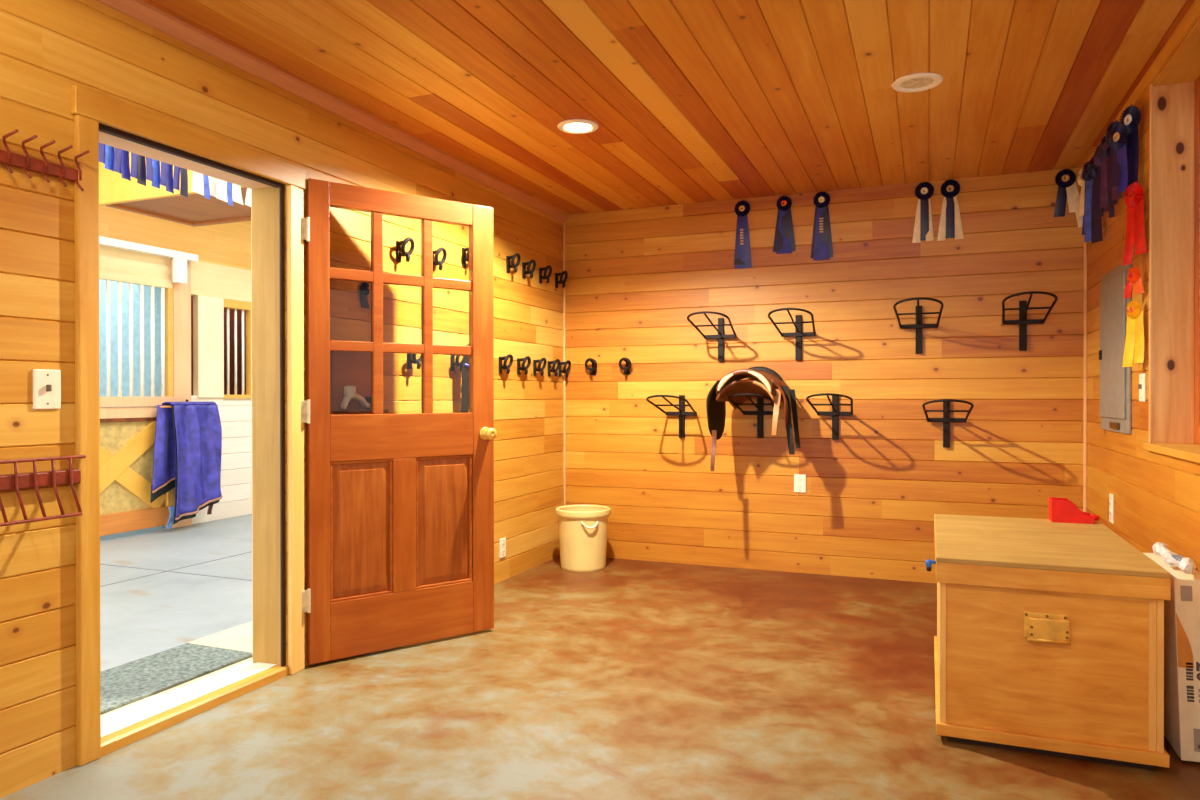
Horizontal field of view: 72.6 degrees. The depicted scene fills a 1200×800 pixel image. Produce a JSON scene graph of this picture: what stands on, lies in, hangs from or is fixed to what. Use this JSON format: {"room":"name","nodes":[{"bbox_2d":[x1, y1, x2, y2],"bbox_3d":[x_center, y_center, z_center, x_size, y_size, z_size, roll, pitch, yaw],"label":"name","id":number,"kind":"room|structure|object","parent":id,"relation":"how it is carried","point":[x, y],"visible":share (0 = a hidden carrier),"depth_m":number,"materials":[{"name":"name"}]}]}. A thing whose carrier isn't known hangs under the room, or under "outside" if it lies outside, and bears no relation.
{"room":"farm building","nodes":[
{"label":"farm building","id":0,"kind":"room"},
{"bbox_2d":[99,279,245,526],"bbox_3d":[-4.858,-0.185,6.270,1.300,2.600,16.000,0,0,22],"label":"wall","id":1,"kind":"structure","parent":0,"point":[102,283],"depth_m":7.31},
{"bbox_2d":[99,205,251,523],"bbox_3d":[-4.210,-0.735,6.006,0.100,3.700,16.000,0,0,22],"label":"wall","id":2,"kind":"structure","parent":0,"point":[227,244],"depth_m":7.61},
{"bbox_2d":[99,245,250,302],"bbox_3d":[-4.199,-1.090,6.000,0.105,0.310,16.000,0,0,22],"label":"beam","id":3,"kind":"structure","parent":2,"relation":"attached to","point":[207,279],"depth_m":7.30,"materials":[{"name":"wood"}]},
{"bbox_2d":[99,236,197,283],"bbox_3d":[-4.947,-1.130,3.800,0.075,0.270,7.360,0,0,22],"label":"door track","id":4,"kind":"object","parent":3,"relation":"attached to","point":[180,259],"visible":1,"depth_m":6.90,"materials":[{"name":"white metal"}]},
{"bbox_2d":[99,270,174,535],"bbox_3d":[-3.904,0.023,6.544,0.065,2.100,1.100,0,0,22],"label":"door","id":5,"kind":"structure","parent":4,"relation":"hanging from","point":[127,428],"depth_m":6.70,"materials":[{"name":"brown wood"}]},
{"bbox_2d":[193,295,223,397],"bbox_3d":[-3.582,-0.481,7.471,0.070,0.920,0.285,0,0,22],"label":"trim","id":6,"kind":"structure","parent":2,"relation":"on","point":[208,312],"depth_m":7.43,"materials":[{"name":"wood"}]},
{"bbox_2d":[164,259,191,527],"bbox_3d":[-3.709,-0.055,7.168,0.120,2.330,0.185,0,0,22],"label":"pillar","id":7,"kind":"structure","parent":0,"point":[181,292],"depth_m":7.14,"materials":[{"name":"brown wood"}]},
{"bbox_2d":[160,399,187,407],"bbox_3d":[-3.618,0.032,7.064,0.128,0.072,0.520,0,0,22],"label":"bar","id":8,"kind":"object","parent":7,"relation":"attached to","point":[186,399],"visible":0.28,"depth_m":6.86,"materials":[{"name":"black metal"}]},
{"bbox_2d":[150,402,221,528],"bbox_3d":[-3.532,0.550,7.006,0.223,1.071,0.661,0,0,22],"label":"blanket","id":9,"kind":"object","parent":8,"relation":"hanging from","point":[188,435],"visible":1,"depth_m":6.96,"materials":[{"name":"blue fabric"}]},
{"bbox_2d":[106,187,250,226],"bbox_3d":[-2.303,-1.478,5.520,2.000,0.315,0.730,0,0,22],"label":"beam","id":10,"kind":"structure","parent":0,"point":[195,210],"depth_m":5.74,"materials":[{"name":"wood"}]},
{"bbox_2d":[99,147,244,205],"bbox_3d":[-2.726,-1.579,5.273,2.600,0.510,0.037,0,0,22],"label":"wall","id":11,"kind":"structure","parent":10,"relation":"attached to","point":[113,189],"depth_m":5.43,"materials":[{"name":"paint"}]},
{"bbox_3d":[-2.556,-1.456,3.180,0.120,0.160,8.000,0,0,22],"label":"beam","id":12,"kind":"structure","parent":10,"relation":"attached to","visible":0},
{"bbox_2d":[99,143,113,170],"bbox_3d":[-2.251,-1.223,3.728,0.023,0.329,0.105,0,0,8],"label":"ribbon","id":13,"kind":"object","parent":12,"relation":"hanging from","point":[106,152],"visible":0.18,"depth_m":3.73,"materials":[{"name":"blue fabric"}]},
{"bbox_2d":[113,148,130,180],"bbox_3d":[-2.221,-1.210,3.802,0.023,0.354,0.105,0,0,8],"label":"ribbon","id":14,"kind":"object","parent":12,"relation":"hanging from","point":[121,157],"visible":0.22,"depth_m":3.80,"materials":[{"name":"blue fabric"}]},
{"bbox_2d":[130,152,145,185],"bbox_3d":[-2.191,-1.208,3.876,0.023,0.359,0.105,0,0,8],"label":"ribbon","id":15,"kind":"object","parent":12,"relation":"hanging from","point":[138,162],"visible":0.26,"depth_m":3.88,"materials":[{"name":"blue fabric"}]},
{"bbox_2d":[146,157,159,188],"bbox_3d":[-2.161,-1.211,3.950,0.023,0.354,0.105,0,0,8],"label":"ribbon","id":16,"kind":"object","parent":12,"relation":"hanging from","point":[152,166],"visible":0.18,"depth_m":3.95,"materials":[{"name":"blue fabric"}]},
{"bbox_2d":[160,162,173,193],"bbox_3d":[-2.131,-1.209,4.024,0.023,0.359,0.105,0,0,8],"label":"ribbon","id":17,"kind":"object","parent":12,"relation":"hanging from","point":[166,176],"visible":0.28,"depth_m":4.03,"materials":[{"name":"blue fabric"}]},
{"bbox_2d":[173,166,187,197],"bbox_3d":[-2.101,-1.209,4.099,0.023,0.359,0.105,0,0,8],"label":"ribbon","id":18,"kind":"object","parent":12,"relation":"hanging from","point":[180,175],"visible":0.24,"depth_m":4.10,"materials":[{"name":"blue fabric"}]},
{"bbox_2d":[191,171,216,199],"bbox_3d":[-2.045,-1.217,4.240,0.023,0.344,0.250,0,0,8],"label":"ribbon","id":19,"kind":"object","parent":12,"relation":"hanging from","point":[202,184],"visible":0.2,"depth_m":4.22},
{"bbox_2d":[216,179,242,205],"bbox_3d":[-1.985,-1.218,4.389,0.023,0.344,0.250,0,0,8],"label":"ribbon","id":20,"kind":"object","parent":12,"relation":"hanging from","point":[228,192],"visible":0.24,"depth_m":4.38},
{"bbox_2d":[251,189,252,662],"bbox_3d":[-0.917,-0.733,4.679,0.030,3.700,16.000,0,0,22],"label":"trim","id":21,"kind":"structure","parent":0,"point":[251,189],"depth_m":3.40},
{"bbox_2d":[0,0,563,797],"bbox_3d":[-1.627,-0.095,2.677,0.150,2.440,7.150,0,0,22],"label":"wall","id":22,"kind":"structure","parent":0,"point":[48,47],"depth_m":2.71,"materials":[{"name":"brown wood"}]},
{"bbox_2d":[0,455,85,526],"bbox_3d":[-1.757,0.259,2.049,0.080,0.178,0.985,0,0,22],"label":"rack","id":23,"kind":"object","parent":22,"relation":"attached to","point":[35,479],"visible":1,"depth_m":2.36,"materials":[{"name":"metal"}]},
{"bbox_2d":[0,129,89,190],"bbox_3d":[-1.758,-0.696,2.045,0.080,0.116,0.985,0,0,22],"label":"rack","id":24,"kind":"object","parent":22,"relation":"attached to","point":[7,158],"visible":1,"depth_m":2.39,"materials":[{"name":"metal"}]},
{"bbox_2d":[33,369,60,408],"bbox_3d":[-1.639,-0.032,2.424,0.018,0.118,0.082,0,0,22],"label":"light switch","id":25,"kind":"object","parent":22,"relation":"attached to","point":[46,383],"visible":1,"depth_m":2.42,"materials":[{"name":"beige plastic"}]},
{"bbox_2d":[74,115,100,765],"bbox_3d":[-1.592,0.126,2.535,0.022,2.000,0.068,0,0,22],"label":"trim","id":26,"kind":"structure","parent":22,"relation":"attached to","point":[86,130],"depth_m":2.53,"materials":[{"name":"brown wood"}]},
{"bbox_2d":[99,131,271,188],"bbox_3d":[-1.526,-0.880,2.983,0.132,0.022,0.820,0,0,22],"label":"trim","id":27,"kind":"structure","parent":22,"relation":"attached to","point":[104,138],"depth_m":2.97,"materials":[{"name":"brown wood"}]},
{"bbox_2d":[71,85,306,189],"bbox_3d":[-1.422,-0.920,2.953,0.024,0.088,0.998,0,0,22],"label":"trim","id":28,"kind":"structure","parent":22,"relation":"attached to","point":[108,111],"depth_m":2.83,"materials":[{"name":"brown wood"}]},
{"bbox_2d":[101,662,276,737],"bbox_3d":[-1.573,1.103,3.000,0.230,0.043,0.900,0,0,22],"label":"trim","id":29,"kind":"structure","parent":22,"relation":"attached to","point":[115,722],"depth_m":2.99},
{"bbox_2d":[99,123,285,666],"bbox_3d":[-1.448,0.100,2.959,0.024,1.978,0.821,0,0,22],"label":"trim","id":30,"kind":"structure","parent":22,"relation":"attached to","point":[102,128],"depth_m":3.32,"materials":[{"name":"rubber"}]},
{"bbox_2d":[101,665,288,755],"bbox_3d":[-1.444,1.104,2.958,0.042,0.040,0.829,0,0,22],"label":"trim","id":31,"kind":"structure","parent":22,"relation":"attached to","point":[112,742],"depth_m":2.89,"materials":[{"name":"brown wood"}]},
{"bbox_2d":[252,187,280,665],"bbox_3d":[-1.367,0.100,3.356,0.150,1.985,0.018,0,0,22],"label":"trim","id":32,"kind":"structure","parent":22,"relation":"attached to","point":[266,547],"depth_m":3.35,"materials":[{"name":"wood"}]},
{"bbox_2d":[286,185,304,674],"bbox_3d":[-1.254,0.122,3.368,0.026,2.000,0.081,0,0,22],"label":"trim","id":33,"kind":"structure","parent":22,"relation":"attached to","point":[294,203],"depth_m":3.34,"materials":[{"name":"wood"}]},
{"bbox_2d":[96,0,567,222],"bbox_3d":[-1.563,-1.287,2.592,0.032,0.055,7.050,0,0,22],"label":"trim","id":34,"kind":"structure","parent":22,"relation":"attached to","point":[139,10],"depth_m":3.38,"materials":[{"name":"wood"}]},
{"bbox_2d":[331,351,388,413],"bbox_3d":[-1.083,-0.089,3.692,0.100,0.300,0.280,0,0,22],"label":"wall shelf","id":35,"kind":"object","parent":22,"relation":"attached to","point":[347,368],"visible":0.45,"depth_m":3.68,"materials":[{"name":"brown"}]},
{"bbox_2d":[340,385,370,408],"bbox_3d":[-1.094,-0.012,3.654,0.052,0.105,0.170,0,0,22],"label":"wrap","id":36,"kind":"object","parent":35,"relation":"on","point":[350,393],"visible":1,"depth_m":3.60,"materials":[{"name":"white fabric"}]},
{"bbox_2d":[360,282,369,308],"bbox_3d":[-1.086,-0.489,3.778,0.023,0.129,0.060,0,0,22],"label":"ribbon","id":37,"kind":"object","parent":22,"relation":"attached to","point":[364,288],"visible":0.97,"depth_m":3.77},
{"bbox_2d":[301,178,496,664],"bbox_3d":[-0.867,0.089,3.656,0.924,2.035,0.118,0,0,-38],"label":"door","id":38,"kind":"structure","parent":22,"relation":"in","point":[400,507],"depth_m":3.65,"materials":[{"name":"brown wood"}]},
{"bbox_2d":[396,237,414,262],"bbox_3d":[-0.962,-0.738,4.018,0.082,0.120,0.094,0,0,22],"label":"hook","id":39,"kind":"object","parent":22,"relation":"attached to","point":[400,245],"visible":1,"depth_m":4.02,"materials":[{"name":"black metal"}]},
{"bbox_2d":[407,353,420,368],"bbox_3d":[-0.928,-0.214,4.103,0.082,0.120,0.094,0,0,22],"label":"hook","id":40,"kind":"object","parent":22,"relation":"attached to","point":[411,358],"visible":0.43,"depth_m":4.10,"materials":[{"name":"black metal"}]},
{"bbox_2d":[433,247,446,270],"bbox_3d":[-0.853,-0.739,4.287,0.082,0.120,0.094,0,0,22],"label":"hook","id":41,"kind":"object","parent":22,"relation":"attached to","point":[437,262],"visible":0.87,"depth_m":4.28,"materials":[{"name":"black metal"}]},
{"bbox_2d":[451,355,462,370],"bbox_3d":[-0.778,-0.216,4.474,0.082,0.120,0.094,0,0,22],"label":"hook","id":42,"kind":"object","parent":22,"relation":"attached to","point":[454,361],"visible":0.62,"depth_m":4.47,"materials":[{"name":"black metal"}]},
{"bbox_2d":[499,537,505,557],"bbox_3d":[-0.597,0.910,5.021,0.010,0.118,0.075,0,0,22],"label":"power outlet","id":43,"kind":"object","parent":22,"relation":"attached to","point":[502,542],"visible":1,"depth_m":5.01,"materials":[{"name":"beige plastic"}]},
{"bbox_2d":[499,354,512,373],"bbox_3d":[-0.576,-0.218,4.975,0.082,0.120,0.094,0,0,22],"label":"hook","id":44,"kind":"object","parent":22,"relation":"attached to","point":[505,358],"visible":1,"depth_m":4.97,"materials":[{"name":"black metal"}]},
{"bbox_2d":[506,253,520,272],"bbox_3d":[-0.539,-0.849,5.066,0.082,0.120,0.094,0,0,22],"label":"hook","id":45,"kind":"object","parent":22,"relation":"attached to","point":[508,266],"visible":1,"depth_m":5.07,"materials":[{"name":"black metal"}]},
{"bbox_2d":[517,356,530,374],"bbox_3d":[-0.486,-0.219,5.198,0.082,0.120,0.094,0,0,22],"label":"hook","id":46,"kind":"object","parent":22,"relation":"attached to","point":[519,360],"visible":1,"depth_m":5.20,"materials":[{"name":"black metal"}]},
{"bbox_2d":[522,260,535,278],"bbox_3d":[-0.459,-0.843,5.265,0.082,0.120,0.094,0,0,22],"label":"hook","id":47,"kind":"object","parent":22,"relation":"attached to","point":[524,272],"visible":1,"depth_m":5.26,"materials":[{"name":"black metal"}]},
{"bbox_2d":[533,358,546,375],"bbox_3d":[-0.401,-0.220,5.411,0.082,0.120,0.094,0,0,22],"label":"hook","id":48,"kind":"object","parent":22,"relation":"attached to","point":[541,360],"visible":1,"depth_m":5.41,"materials":[{"name":"black metal"}]},
{"bbox_2d":[539,265,551,283],"bbox_3d":[-0.368,-0.844,5.492,0.082,0.120,0.094,0,0,22],"label":"hook","id":49,"kind":"object","parent":22,"relation":"attached to","point":[549,267],"visible":1,"depth_m":5.49,"materials":[{"name":"black metal"}]},
{"bbox_2d":[548,359,559,376],"bbox_3d":[-0.318,-0.221,5.615,0.082,0.120,0.094,0,0,22],"label":"hook","id":50,"kind":"object","parent":22,"relation":"attached to","point":[553,369],"visible":1,"depth_m":5.61,"materials":[{"name":"black metal"}]},
{"bbox_2d":[555,271,567,287],"bbox_3d":[-0.272,-0.845,5.729,0.082,0.120,0.094,0,0,22],"label":"hook","id":51,"kind":"object","parent":22,"relation":"attached to","point":[561,274],"visible":1,"depth_m":5.73,"materials":[{"name":"black metal"}]},
{"bbox_2d":[559,360,570,376],"bbox_3d":[-0.251,-0.222,5.782,0.082,0.120,0.094,0,0,22],"label":"hook","id":52,"kind":"object","parent":22,"relation":"attached to","point":[568,362],"visible":0.97,"depth_m":5.78,"materials":[{"name":"black metal"}]},
{"bbox_2d":[460,344,468,412],"bbox_3d":[-0.697,-0.120,4.563,0.036,0.395,0.259,0,0,22],"label":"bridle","id":53,"kind":"object","parent":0,"point":[465,363],"visible":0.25,"depth_m":4.47,"materials":[{"name":"black leather"}]},
{"bbox_2d":[0,514,1199,799],"bbox_3d":[-2.247,1.189,4.145,9.133,0.142,18.000,0,0,22],"label":"floor","id":54,"kind":"structure","parent":0,"point":[627,679],"depth_m":3.01,"materials":[{"name":"concrete"}]},
{"bbox_2d":[100,551,251,586],"bbox_3d":[-3.144,1.122,4.506,2.800,0.002,18.000,0,0,22],"label":"joint","id":55,"kind":"object","parent":54,"relation":"attached to","point":[251,551],"depth_m":5.32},
{"bbox_2d":[101,643,251,714],"bbox_3d":[-1.892,1.116,3.166,0.405,0.012,1.050,0,0,22],"label":"doormat","id":56,"kind":"object","parent":54,"relation":"on","point":[130,682],"visible":0.41,"depth_m":3.33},
{"bbox_2d":[555,504,610,571],"bbox_3d":[-0.112,0.916,5.435,0.368,0.394,0.368,0,0,22],"label":"waste bin","id":57,"kind":"object","parent":54,"relation":"on","point":[583,528],"visible":1,"depth_m":5.30,"materials":[{"name":"beige plastic"}]},
{"bbox_2d":[934,514,1170,769],"bbox_3d":[1.596,0.816,3.041,0.644,0.609,1.072,0,0,22],"label":"wooden chest","id":58,"kind":"object","parent":54,"relation":"on","point":[1049,640],"visible":1,"depth_m":2.58,"materials":[{"name":"brown wood"}]},
{"bbox_2d":[1048,497,1099,523],"bbox_3d":[1.986,0.463,3.417,0.181,0.094,0.100,0,0,22],"label":"scoop","id":59,"kind":"object","parent":58,"relation":"on","point":[1061,510],"visible":1,"depth_m":3.38,"materials":[{"name":"red plastic"}]},
{"bbox_2d":[1143,553,1199,761],"bbox_3d":[1.915,0.830,2.714,0.119,0.563,0.462,0,0,22],"label":"carton","id":60,"kind":"object","parent":54,"relation":"on","point":[1182,612],"visible":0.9,"depth_m":2.52,"materials":[{"name":"grey"}]},
{"bbox_2d":[1152,542,1195,573],"bbox_3d":[1.880,0.517,2.684,0.052,0.057,0.427,0,0,22],"label":"plastic bag","id":61,"kind":"object","parent":60,"relation":"on","point":[1187,565],"visible":1,"depth_m":2.63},
{"bbox_2d":[1186,662,1193,701],"bbox_3d":[1.812,0.867,2.507,0.018,0.120,0.001,-2,-1,22],"label":"print","id":62,"kind":"object","parent":60,"relation":"attached to","point":[1189,665],"depth_m":2.51,"materials":[{"name":"grey"}]},
{"bbox_2d":[142,0,1194,214],"bbox_3d":[-0.016,-1.354,1.968,3.668,0.080,7.250,0,0,22],"label":"ceiling","id":63,"kind":"structure","parent":0,"point":[690,101],"depth_m":3.34,"materials":[{"name":"brown wood"}]},
{"bbox_2d":[557,119,598,133],"bbox_3d":[-0.106,-1.316,3.936,0.200,0.011,0.200,0,0,22],"label":"recessed light","id":64,"kind":"object","parent":63,"relation":"in","point":[573,126],"visible":1,"depth_m":3.93,"materials":[{"name":"glass"}]},
{"bbox_2d":[891,73,942,92],"bbox_3d":[1.316,-1.315,3.389,0.200,0.011,0.200,0,0,22],"label":"recessed light","id":65,"kind":"object","parent":63,"relation":"in","point":[917,82],"visible":1,"depth_m":3.38,"materials":[{"name":"white plastic"}]},
{"bbox_2d":[565,167,1083,582],"bbox_3d":[1.276,-0.108,5.308,3.268,2.440,0.100,0,0,22],"label":"wall","id":66,"kind":"structure","parent":0,"point":[873,495],"depth_m":5.17,"materials":[{"name":"brown wood"}]},
{"bbox_2d":[563,222,565,505],"bbox_3d":[-0.255,-0.081,5.863,0.014,2.385,0.014,0,0,22],"label":"trim","id":67,"kind":"structure","parent":66,"relation":"attached to","point":[564,318],"depth_m":5.86,"materials":[{"name":"brown wood"}]},
{"bbox_2d":[619,357,630,374],"bbox_3d":[0.180,-0.234,5.651,0.094,0.120,0.082,0,0,22],"label":"hook","id":68,"kind":"object","parent":66,"relation":"attached to","point":[626,369],"visible":1,"depth_m":5.63,"materials":[{"name":"black metal"}]},
{"bbox_2d":[646,395,696,437],"bbox_3d":[0.471,0.112,5.324,0.270,0.292,0.472,0,0,22],"label":"rack","id":69,"kind":"object","parent":66,"relation":"attached to","point":[681,413],"visible":1,"depth_m":5.50,"materials":[{"name":"black metal"}]},
{"bbox_2d":[687,311,736,361],"bbox_3d":[0.721,-0.400,5.222,0.270,0.292,0.472,0,0,22],"label":"rack","id":70,"kind":"object","parent":66,"relation":"attached to","point":[720,330],"visible":1,"depth_m":5.39,"materials":[{"name":"black metal"}]},
{"bbox_2d":[734,199,751,268],"bbox_3d":[0.937,-1.095,5.369,0.119,0.454,0.027,0,0,22],"label":"ribbon","id":71,"kind":"object","parent":66,"relation":"attached to","point":[742,258],"visible":1,"depth_m":5.37,"materials":[{"name":"blue fabric"}]},
{"bbox_2d":[728,393,773,437],"bbox_3d":[0.964,0.104,5.126,0.270,0.292,0.472,0,0,22],"label":"rack","id":72,"kind":"object","parent":66,"relation":"attached to","point":[759,405],"visible":0.83,"depth_m":5.30,"materials":[{"name":"black metal"}]},
{"bbox_2d":[706,366,800,470],"bbox_3d":[0.968,0.109,5.061,0.546,0.652,0.507,0,0,22],"label":"saddle","id":73,"kind":"object","parent":72,"relation":"on","point":[771,384],"visible":0.98,"depth_m":5.00,"materials":[{"name":"brown leather"}]},
{"bbox_2d":[773,195,795,253],"bbox_3d":[1.189,-1.137,5.270,0.145,0.384,0.023,0,0,22],"label":"ribbon","id":74,"kind":"object","parent":66,"relation":"attached to","point":[784,242],"visible":1,"depth_m":5.27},
{"bbox_2d":[768,308,815,359],"bbox_3d":[1.192,-0.400,5.032,0.270,0.292,0.472,0,0,22],"label":"rack","id":75,"kind":"object","parent":66,"relation":"attached to","point":[798,333],"visible":1,"depth_m":5.21,"materials":[{"name":"black metal"}]},
{"bbox_2d":[794,474,805,492],"bbox_3d":[1.285,0.537,5.247,0.075,0.115,0.010,0,0,22],"label":"power outlet","id":76,"kind":"object","parent":66,"relation":"attached to","point":[799,480],"visible":1,"depth_m":5.24,"materials":[{"name":"beige plastic"}]},
{"bbox_2d":[811,191,832,259],"bbox_3d":[1.407,-1.111,5.180,0.140,0.444,0.027,0,0,22],"label":"ribbon","id":77,"kind":"object","parent":66,"relation":"attached to","point":[821,249],"visible":1,"depth_m":5.18,"materials":[{"name":"blue fabric"}]},
{"bbox_2d":[806,393,852,439],"bbox_3d":[1.403,0.105,4.949,0.270,0.292,0.472,0,0,22],"label":"rack","id":78,"kind":"object","parent":66,"relation":"attached to","point":[834,413],"visible":1,"depth_m":5.13,"materials":[{"name":"black metal"}]},
{"bbox_2d":[893,297,943,353],"bbox_3d":[1.858,-0.427,4.763,0.270,0.292,0.472,0,0,22],"label":"rack","id":79,"kind":"object","parent":66,"relation":"attached to","point":[918,326],"visible":1,"depth_m":4.92,"materials":[{"name":"black metal"}]},
{"bbox_2d":[912,182,933,242],"bbox_3d":[1.963,-1.147,4.958,0.126,0.374,0.023,0,0,22],"label":"ribbon","id":80,"kind":"object","parent":66,"relation":"attached to","point":[923,227],"visible":1,"depth_m":4.96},
{"bbox_2d":[922,399,973,447],"bbox_3d":[2.003,0.141,4.707,0.270,0.292,0.472,0,0,22],"label":"rack","id":81,"kind":"object","parent":66,"relation":"attached to","point":[946,419],"visible":1,"depth_m":4.88,"materials":[{"name":"black metal"}]},
{"bbox_2d":[937,179,963,240],"bbox_3d":[2.104,-1.148,4.901,0.148,0.371,0.023,0,0,22],"label":"ribbon","id":82,"kind":"object","parent":66,"relation":"attached to","point":[950,226],"visible":1,"depth_m":4.90,"materials":[{"name":"white fabric"}]},
{"bbox_2d":[1002,291,1057,350],"bbox_3d":[2.382,-0.433,4.552,0.270,0.292,0.472,0,0,22],"label":"rack","id":83,"kind":"object","parent":66,"relation":"attached to","point":[1023,305],"visible":1,"depth_m":4.72,"materials":[{"name":"black metal"}]},
{"bbox_2d":[1054,169,1082,226],"bbox_3d":[2.689,-1.158,4.665,0.165,0.349,0.023,0,0,22],"label":"ribbon","id":84,"kind":"object","parent":66,"relation":"attached to","point":[1065,180],"visible":0.96,"depth_m":4.67,"materials":[{"name":"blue fabric"}]},
{"bbox_2d":[1083,241,1086,511],"bbox_3d":[2.762,-0.085,4.646,0.016,2.395,0.016,0,0,22],"label":"trim","id":85,"kind":"structure","parent":66,"relation":"attached to","point":[1085,243],"depth_m":4.64,"materials":[{"name":"brown wood"}]},
{"bbox_2d":[1087,17,1199,571],"bbox_3d":[1.589,-0.093,1.381,0.250,2.440,7.150,0,0,22],"label":"wall","id":86,"kind":"structure","parent":0,"point":[1157,496],"depth_m":3.55,"materials":[{"name":"brown wood"}]},
{"bbox_2d":[1077,167,1084,234],"bbox_3d":[2.657,-1.096,4.485,0.023,0.379,0.100,0,0,-6],"label":"ribbon","id":87,"kind":"object","parent":86,"relation":"attached to","point":[1081,182],"visible":0.43,"depth_m":4.50,"materials":[{"name":"white fabric"}]},
{"bbox_2d":[1081,161,1092,241],"bbox_3d":[2.601,-1.062,4.346,0.023,0.434,0.103,0,0,-6],"label":"ribbon","id":88,"kind":"object","parent":86,"relation":"attached to","point":[1088,179],"visible":0.73,"depth_m":4.35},
{"bbox_2d":[1087,155,1102,243],"bbox_3d":[2.529,-1.033,4.167,0.023,0.454,0.109,0,0,-6],"label":"ribbon","id":89,"kind":"object","parent":86,"relation":"attached to","point":[1096,224],"visible":0.66,"depth_m":4.18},
{"bbox_2d":[1093,144,1108,218],"bbox_3d":[2.471,-1.088,4.024,0.023,0.369,0.109,0,0,-6],"label":"ribbon","id":90,"kind":"object","parent":86,"relation":"attached to","point":[1098,212],"visible":0.44,"depth_m":4.04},
{"bbox_2d":[1098,135,1114,217],"bbox_3d":[2.417,-1.070,3.894,0.023,0.409,0.115,0,0,-6],"label":"ribbon","id":91,"kind":"object","parent":86,"relation":"attached to","point":[1104,150],"visible":0.57,"depth_m":3.91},
{"bbox_2d":[1109,493,1113,523],"bbox_3d":[2.503,0.531,3.996,0.010,0.140,0.080,0,0,22],"label":"power outlet","id":92,"kind":"object","parent":86,"relation":"attached to","point":[1111,496],"visible":1,"depth_m":3.98,"materials":[{"name":"beige plastic"}]},
{"bbox_2d":[1105,121,1121,206],"bbox_3d":[2.359,-1.092,3.745,0.023,0.389,0.111,0,0,-6],"label":"ribbon","id":93,"kind":"object","parent":86,"relation":"attached to","point":[1113,195],"visible":0.42,"depth_m":3.77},
{"bbox_2d":[1099,263,1131,433],"bbox_3d":[2.457,-0.239,3.909,0.030,0.780,0.630,0,0,22],"label":"electrical panel","id":94,"kind":"object","parent":86,"relation":"attached to","point":[1115,379],"visible":0.94,"depth_m":3.83,"materials":[{"name":"grey paint"}]},
{"bbox_2d":[1108,123,1127,192],"bbox_3d":[2.207,-1.032,3.477,0.023,0.299,0.103,0,0,-6],"label":"ribbon","id":95,"kind":"object","parent":86,"relation":"attached to","point":[1119,135],"visible":1,"depth_m":3.47,"materials":[{"name":"blue fabric"}]},
{"bbox_2d":[1119,104,1140,185],"bbox_3d":[2.243,-1.079,3.459,0.023,0.349,0.115,0,0,-6],"label":"ribbon","id":96,"kind":"object","parent":86,"relation":"attached to","point":[1131,116],"visible":0.84,"depth_m":3.44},
{"bbox_2d":[1123,298,1143,366],"bbox_3d":[2.217,-0.281,3.395,0.023,0.284,0.110,0,0,-6],"label":"ribbon","id":97,"kind":"object","parent":86,"relation":"attached to","point":[1134,331],"visible":1,"depth_m":3.39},
{"bbox_2d":[1124,265,1143,298],"bbox_3d":[2.216,-0.496,3.399,0.023,0.134,0.114,0,0,-6],"label":"ribbon","id":98,"kind":"object","parent":86,"relation":"attached to","point":[1133,276],"visible":1,"depth_m":3.39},
{"bbox_2d":[1123,181,1146,265],"bbox_3d":[2.217,-0.739,3.389,0.023,0.344,0.122,0,0,-6],"label":"ribbon","id":99,"kind":"object","parent":86,"relation":"attached to","point":[1134,201],"visible":1,"depth_m":3.38,"materials":[{"name":"fabric"}]},
{"bbox_2d":[1138,373,1145,401],"bbox_3d":[2.267,-0.052,3.420,0.018,0.118,0.090,0,0,22],"label":"light switch","id":100,"kind":"object","parent":86,"relation":"attached to","point":[1142,377],"visible":1,"depth_m":3.40,"materials":[{"name":"beige plastic"}]},
{"bbox_2d":[1086,0,1199,162],"bbox_3d":[1.444,-1.290,1.380,0.020,0.045,7.050,0,0,22],"label":"trim","id":101,"kind":"structure","parent":86,"relation":"attached to","point":[1193,13],"depth_m":3.06,"materials":[{"name":"brown wood"}]},
{"bbox_2d":[1149,84,1152,442],"bbox_3d":[2.228,-0.551,3.302,0.010,1.450,0.018,0,0,22],"label":"trim","id":102,"kind":"structure","parent":86,"relation":"attached to","point":[1150,85],"depth_m":3.29,"materials":[{"name":"brown wood"}]},
{"bbox_2d":[1144,443,1199,462],"bbox_3d":[1.870,0.194,2.172,0.220,0.030,2.425,0,0,22],"label":"trim","id":103,"kind":"structure","parent":86,"relation":"attached to","point":[1190,452],"depth_m":3.00,"materials":[{"name":"brown wood"}]},
{"bbox_2d":[1152,81,1194,443],"bbox_3d":[2.296,-0.551,3.275,0.145,1.450,0.014,0,0,22],"label":"trim","id":104,"kind":"structure","parent":86,"relation":"attached to","point":[1173,104],"depth_m":3.27,"materials":[{"name":"brown wood"}]},
{"bbox_2d":[1152,18,1199,85],"bbox_3d":[1.847,-1.265,2.156,0.144,0.012,2.391,0,0,22],"label":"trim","id":105,"kind":"structure","parent":86,"relation":"attached to","point":[1183,66],"depth_m":3.06,"materials":[{"name":"brown wood"}]},
{"bbox_2d":[1194,76,1199,443],"bbox_3d":[1.942,-0.546,2.129,0.055,1.450,2.405,0,0,22],"label":"window","id":106,"kind":"structure","parent":86,"relation":"in","point":[1197,81],"depth_m":3.21,"materials":[{"name":"brown wood"}]},
{"bbox_3d":[-2.327,-0.505,10.704,0.060,0.900,5.880,0,0,22],"label":"wall","id":107,"kind":"structure","parent":0,"visible":0},
{"bbox_2d":[223,299,251,398],"bbox_3d":[-3.459,-0.477,7.788,0.080,0.930,0.395,0,0,22],"label":"window","id":108,"kind":"structure","parent":107,"relation":"in","point":[229,304],"depth_m":7.84,"materials":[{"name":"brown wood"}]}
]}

